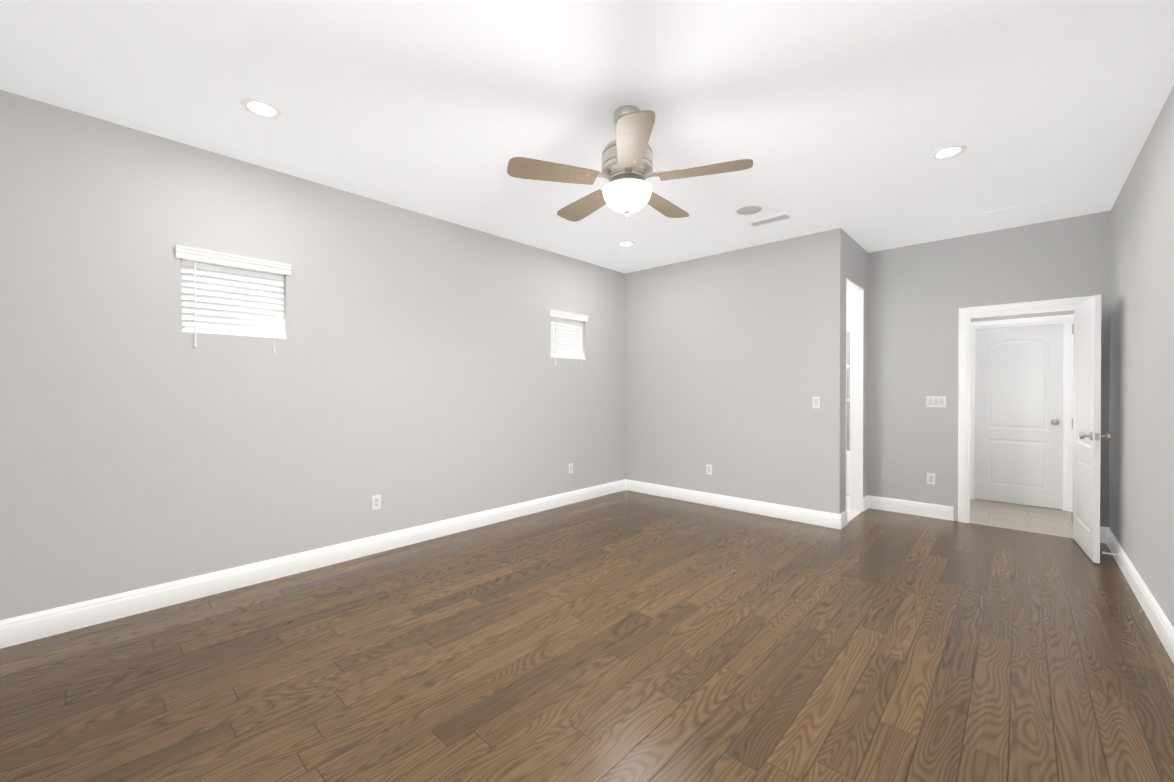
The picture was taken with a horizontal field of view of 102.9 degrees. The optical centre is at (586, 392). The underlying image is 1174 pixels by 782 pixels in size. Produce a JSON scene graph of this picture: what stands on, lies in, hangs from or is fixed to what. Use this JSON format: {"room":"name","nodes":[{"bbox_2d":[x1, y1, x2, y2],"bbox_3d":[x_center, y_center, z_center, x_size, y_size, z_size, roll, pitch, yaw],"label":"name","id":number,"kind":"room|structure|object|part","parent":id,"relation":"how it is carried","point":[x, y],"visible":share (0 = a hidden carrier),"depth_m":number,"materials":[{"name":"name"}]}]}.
{"room":"empty bedroom","nodes":[
{"label":"empty bedroom","id":0,"kind":"room"},
{"bbox_2d":[0,90,624,619],"bbox_3d":[-0.665,-0.132,5.076,0.200,2.860,8.480,0,0,43],"label":"wall","id":1,"kind":"structure","parent":0,"point":[412,372],"depth_m":3.17,"materials":[{"name":"grey paint"}]},
{"bbox_2d":[175,245,291,352],"bbox_3d":[-2.384,-0.589,3.170,0.204,0.632,0.620,0,0,43],"label":"window blind","id":2,"kind":"object","parent":1,"relation":"attached to","point":[203,308],"visible":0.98,"depth_m":3.12,"materials":[{"name":"white plastic"}]},
{"bbox_3d":[-2.380,-0.384,3.167,0.134,0.013,0.570,0,0,43],"label":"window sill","id":3,"kind":"part","parent":2,"relation":"part of","materials":[{"name":"white paint"}]},
{"bbox_3d":[-2.329,-0.545,3.112,0.015,0.545,0.442,0,0,43],"label":"blind wand cord","id":4,"kind":"part","parent":2,"relation":"part of","materials":[{"name":"white plastic"}]},
{"bbox_2d":[0,480,623,648],"bbox_3d":[-1.408,1.232,4.122,0.016,0.140,5.660,0,0,43],"label":"baseboard","id":5,"kind":"structure","parent":1,"relation":"attached to","point":[36,625],"depth_m":3.15,"materials":[{"name":"white paint"}]},
{"bbox_2d":[372,495,380,509],"bbox_3d":[-1.710,0.894,3.800,0.008,0.115,0.070,0,0,43],"label":"electrical outlet","id":6,"kind":"object","parent":1,"relation":"attached to","point":[376,501],"visible":1,"depth_m":3.80,"materials":[{"name":"white plastic"}]},
{"bbox_2d":[549,309,588,367],"bbox_3d":[-0.262,-0.600,5.463,0.204,0.632,0.620,0,0,43],"label":"window blind","id":7,"kind":"object","parent":1,"relation":"attached to","point":[570,344],"visible":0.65,"depth_m":5.43,"materials":[{"name":"white plastic"}]},
{"bbox_3d":[-0.258,-0.395,5.461,0.134,0.013,0.570,0,0,43],"label":"window sill","id":8,"kind":"part","parent":7,"relation":"part of","materials":[{"name":"white paint"}]},
{"bbox_3d":[-0.207,-0.556,5.406,0.015,0.545,0.442,0,0,43],"label":"blind wand cord","id":9,"kind":"part","parent":7,"relation":"part of","materials":[{"name":"white plastic"}]},
{"bbox_2d":[568,463,572,473],"bbox_3d":[-0.188,0.886,5.444,0.008,0.115,0.070,0,0,43],"label":"electrical outlet","id":10,"kind":"object","parent":1,"relation":"attached to","point":[570,467],"visible":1,"depth_m":5.44,"materials":[{"name":"white plastic"}]},
{"bbox_2d":[0,490,1173,781],"bbox_3d":[1.091,1.355,3.595,4.400,0.100,8.280,0,0,43],"label":"floor","id":11,"kind":"structure","parent":0,"point":[626,636],"depth_m":2.25,"materials":[{"name":"brown wood"}]},
{"bbox_2d":[846,451,849,494],"bbox_3d":[3.273,1.011,6.438,1.140,0.560,0.860,0,0,43],"label":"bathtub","id":12,"kind":"object","parent":11,"relation":"on","point":[848,474],"depth_m":5.86,"materials":[{"name":"white"}]},
{"bbox_2d":[847,329,849,450],"bbox_3d":[2.999,-0.028,6.136,1.120,1.520,0.028,0,0,43],"label":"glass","id":13,"kind":"object","parent":12,"relation":"on","point":[848,391],"depth_m":5.87,"materials":[{"name":"grey"}]},
{"bbox_2d":[0,0,1173,273],"bbox_3d":[1.023,-1.605,3.507,4.800,0.100,8.480,0,0,43],"label":"ceiling","id":14,"kind":"structure","parent":0,"point":[848,116],"depth_m":2.46,"materials":[{"name":"white paint"}]},
{"bbox_2d":[241,98,280,117],"bbox_3d":[-1.778,-1.547,2.557,0.180,0.006,0.180,0,0,43],"label":"recessed light","id":15,"kind":"object","parent":14,"relation":"in","point":[261,108],"visible":1,"depth_m":2.55,"materials":[{"name":"white paint"}]},
{"bbox_2d":[617,241,633,246],"bbox_3d":[0.409,-1.558,4.920,0.180,0.006,0.180,0,0,43],"label":"recessed light","id":16,"kind":"object","parent":14,"relation":"in","point":[626,243],"visible":0.98,"depth_m":4.91,"materials":[{"name":"white paint"}]},
{"bbox_2d":[507,105,752,221],"bbox_3d":[0.236,-1.261,2.635,1.273,0.578,1.251,0,0,43],"label":"ceiling fan","id":17,"kind":"object","parent":14,"relation":"hanging from","point":[627,163],"visible":1,"depth_m":2.50,"materials":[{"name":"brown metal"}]},
{"bbox_3d":[-0.178,-1.165,2.484,0.348,0.033,0.466,0,0,43],"label":"blade","id":18,"kind":"part","parent":17,"relation":"part of","materials":[{"name":"brown wood"}]},
{"bbox_3d":[-0.009,-1.167,2.950,0.488,0.033,0.234,0,0,43],"label":"blade","id":19,"kind":"part","parent":17,"relation":"part of","materials":[{"name":"brown wood"}]},
{"bbox_3d":[0.223,-1.065,2.601,0.274,0.125,0.274,0,0,43],"label":"lamp shade","id":20,"kind":"part","parent":17,"relation":"part of","materials":[{"name":"white glass"}]},
{"bbox_3d":[0.213,-1.163,2.183,0.403,0.033,0.433,0,0,43],"label":"blade","id":21,"kind":"part","parent":17,"relation":"part of","materials":[{"name":"brown wood"}]},
{"bbox_3d":[0.470,-1.167,2.939,0.183,0.033,0.486,0,0,43],"label":"blade","id":22,"kind":"part","parent":17,"relation":"part of","materials":[{"name":"brown wood"}]},
{"bbox_3d":[0.619,-1.165,2.466,0.480,0.033,0.304,0,0,43],"label":"blade","id":23,"kind":"part","parent":17,"relation":"part of","materials":[{"name":"brown wood"}]},
{"bbox_2d":[735,205,762,214],"bbox_3d":[1.386,-1.554,4.003,0.224,0.006,0.224,0,0,43],"label":"ceiling speaker","id":24,"kind":"object","parent":14,"relation":"attached to","point":[749,210],"visible":1,"depth_m":4.00,"materials":[{"name":"white paint"}]},
{"bbox_2d":[746,212,794,227],"bbox_3d":[1.652,-1.552,4.233,0.385,0.012,0.170,0,0,43],"label":"ceiling vent","id":25,"kind":"object","parent":14,"relation":"in","point":[771,219],"visible":1,"depth_m":4.22,"materials":[{"name":"white metal"}]},
{"bbox_2d":[931,145,965,158],"bbox_3d":[2.336,-1.549,3.028,0.180,0.006,0.180,0,0,43],"label":"recessed light","id":26,"kind":"object","parent":14,"relation":"in","point":[949,152],"visible":1,"depth_m":3.02,"materials":[{"name":"white paint"}]},
{"bbox_2d":[981,199,1051,225],"bbox_3d":[3.739,-1.556,4.087,0.440,0.004,0.440,0,0,43],"label":"attic hatch","id":27,"kind":"object","parent":14,"relation":"attached to","point":[1027,211],"visible":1,"depth_m":4.07,"materials":[{"name":"white paint"}]},
{"bbox_2d":[625,231,826,511],"bbox_3d":[1.452,-0.134,5.406,2.460,2.860,0.120,0,0,43],"label":"wall","id":28,"kind":"structure","parent":0,"point":[725,365],"depth_m":5.17,"materials":[{"name":"grey paint"}]},
{"bbox_2d":[706,464,711,474],"bbox_3d":[1.401,0.886,5.371,0.070,0.115,0.008,0,0,43],"label":"electrical outlet","id":29,"kind":"object","parent":28,"relation":"attached to","point":[708,468],"visible":1,"depth_m":5.37,"materials":[{"name":"white plastic"}]},
{"bbox_2d":[624,479,843,529],"bbox_3d":[1.467,1.227,5.307,2.566,0.140,0.016,0,0,43],"label":"baseboard","id":30,"kind":"structure","parent":28,"relation":"attached to","point":[820,518],"depth_m":5.08,"materials":[{"name":"white paint"}]},
{"bbox_2d":[812,396,819,407],"bbox_3d":[2.244,0.100,4.585,0.070,0.115,0.010,0,0,43],"label":"light switch","id":31,"kind":"object","parent":28,"relation":"attached to","point":[815,402],"visible":1,"depth_m":4.58,"materials":[{"name":"white plastic"}]},
{"bbox_2d":[826,228,867,513],"bbox_3d":[3.248,-0.134,5.448,0.120,2.860,2.620,0,0,43],"label":"wall","id":32,"kind":"structure","parent":0,"point":[847,256],"depth_m":4.51,"materials":[{"name":"grey paint"}]},
{"bbox_2d":[846,278,863,510],"bbox_3d":[2.731,0.088,4.891,0.128,2.421,0.682,0,0,43],"label":"door frame","id":33,"kind":"structure","parent":32,"relation":"attached to","point":[856,378],"depth_m":5.12,"materials":[{"name":"white paint"}]},
{"bbox_2d":[847,290,849,328],"bbox_3d":[3.150,-0.143,7.241,2.460,2.860,0.120,0,0,43],"label":"wall","id":34,"kind":"structure","parent":0,"point":[848,309],"depth_m":6.64,"materials":[{"name":"white paint"}]},
{"bbox_2d":[867,210,1110,526],"bbox_3d":[3.858,-0.130,4.679,1.820,2.860,0.120,0,0,43],"label":"wall","id":35,"kind":"structure","parent":0,"point":[920,295],"depth_m":4.80,"materials":[{"name":"grey paint"}]},
{"bbox_2d":[864,495,952,520],"bbox_3d":[3.424,1.228,4.994,0.765,0.140,0.016,0,0,43],"label":"baseboard","id":36,"kind":"structure","parent":35,"relation":"attached to","point":[944,512],"depth_m":4.98,"materials":[{"name":"white paint"}]},
{"bbox_2d":[927,473,934,484],"bbox_3d":[3.572,0.899,4.861,0.070,0.115,0.008,0,0,43],"label":"electrical outlet","id":37,"kind":"object","parent":35,"relation":"attached to","point":[930,478],"visible":1,"depth_m":4.86,"materials":[{"name":"white plastic"}]},
{"bbox_2d":[926,396,945,407],"bbox_3d":[3.600,0.099,4.829,0.162,0.115,0.010,0,0,43],"label":"light switch","id":38,"kind":"object","parent":35,"relation":"attached to","point":[935,401],"visible":1,"depth_m":4.83,"materials":[{"name":"white plastic"}]},
{"bbox_2d":[958,296,1091,522],"bbox_3d":[4.115,0.230,4.443,0.918,2.141,0.158,0,0,43],"label":"trim","id":39,"kind":"structure","parent":35,"relation":"attached to","point":[966,315],"depth_m":4.66,"materials":[{"name":"white paint"}]},
{"bbox_2d":[1071,295,1111,562],"bbox_3d":[4.122,0.278,3.832,0.174,2.035,0.763,0,0,43],"label":"open door","id":40,"kind":"structure","parent":35,"relation":"in","point":[1086,427],"depth_m":3.73,"materials":[{"name":"white paint"}]},
{"bbox_3d":[3.871,0.337,3.634,0.072,0.066,0.067,0,0,43],"label":"knob","id":41,"kind":"part","parent":40,"relation":"part of","materials":[{"name":"silver metal"}]},
{"bbox_3d":[3.948,0.337,3.569,0.072,0.066,0.067,0,0,43],"label":"knob","id":42,"kind":"part","parent":40,"relation":"part of","materials":[{"name":"silver metal"}]},
{"bbox_2d":[971,310,1073,321],"bbox_3d":[5.018,-0.134,5.403,1.100,2.860,0.120,0,0,43],"label":"wall","id":43,"kind":"structure","parent":0,"point":[1069,312],"depth_m":5.35,"materials":[{"name":"grey paint"}]},
{"bbox_2d":[974,324,1063,509],"bbox_3d":[4.960,0.271,5.407,0.765,2.035,0.173,0,0,43],"label":"closed door","id":44,"kind":"structure","parent":43,"relation":"in","point":[1018,415],"depth_m":5.37,"materials":[{"name":"white paint"}]},
{"bbox_3d":[5.157,0.329,5.154,0.066,0.066,0.069,0,0,43],"label":"knob","id":45,"kind":"part","parent":44,"relation":"part of","materials":[{"name":"silver metal"}]},
{"bbox_2d":[970,314,1073,511],"bbox_3d":[4.983,0.226,5.426,0.918,2.141,0.141,0,0,43],"label":"trim","id":46,"kind":"structure","parent":43,"relation":"attached to","point":[1067,321],"depth_m":5.12,"materials":[{"name":"white paint"}]},
{"bbox_2d":[1109,86,1173,627],"bbox_3d":[2.711,-0.117,1.952,0.200,2.860,8.480,0,0,43],"label":"wall","id":47,"kind":"structure","parent":0,"point":[1141,473],"depth_m":2.86,"materials":[{"name":"grey paint"}]},
{"bbox_2d":[1100,526,1173,663],"bbox_3d":[2.182,1.245,1.549,0.020,0.140,6.760,0,0,43],"label":"baseboard","id":48,"kind":"structure","parent":47,"relation":"attached to","point":[1163,628],"depth_m":2.83,"materials":[{"name":"white paint"}]},
{"bbox_2d":[1102,551,1117,556],"bbox_3d":[3.982,1.230,3.562,0.080,0.024,0.024,0,0,43],"label":"door stop","id":49,"kind":"object","parent":48,"relation":"attached to","point":[1103,552],"visible":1,"depth_m":3.56,"materials":[{"name":"white metal"}]}
]}

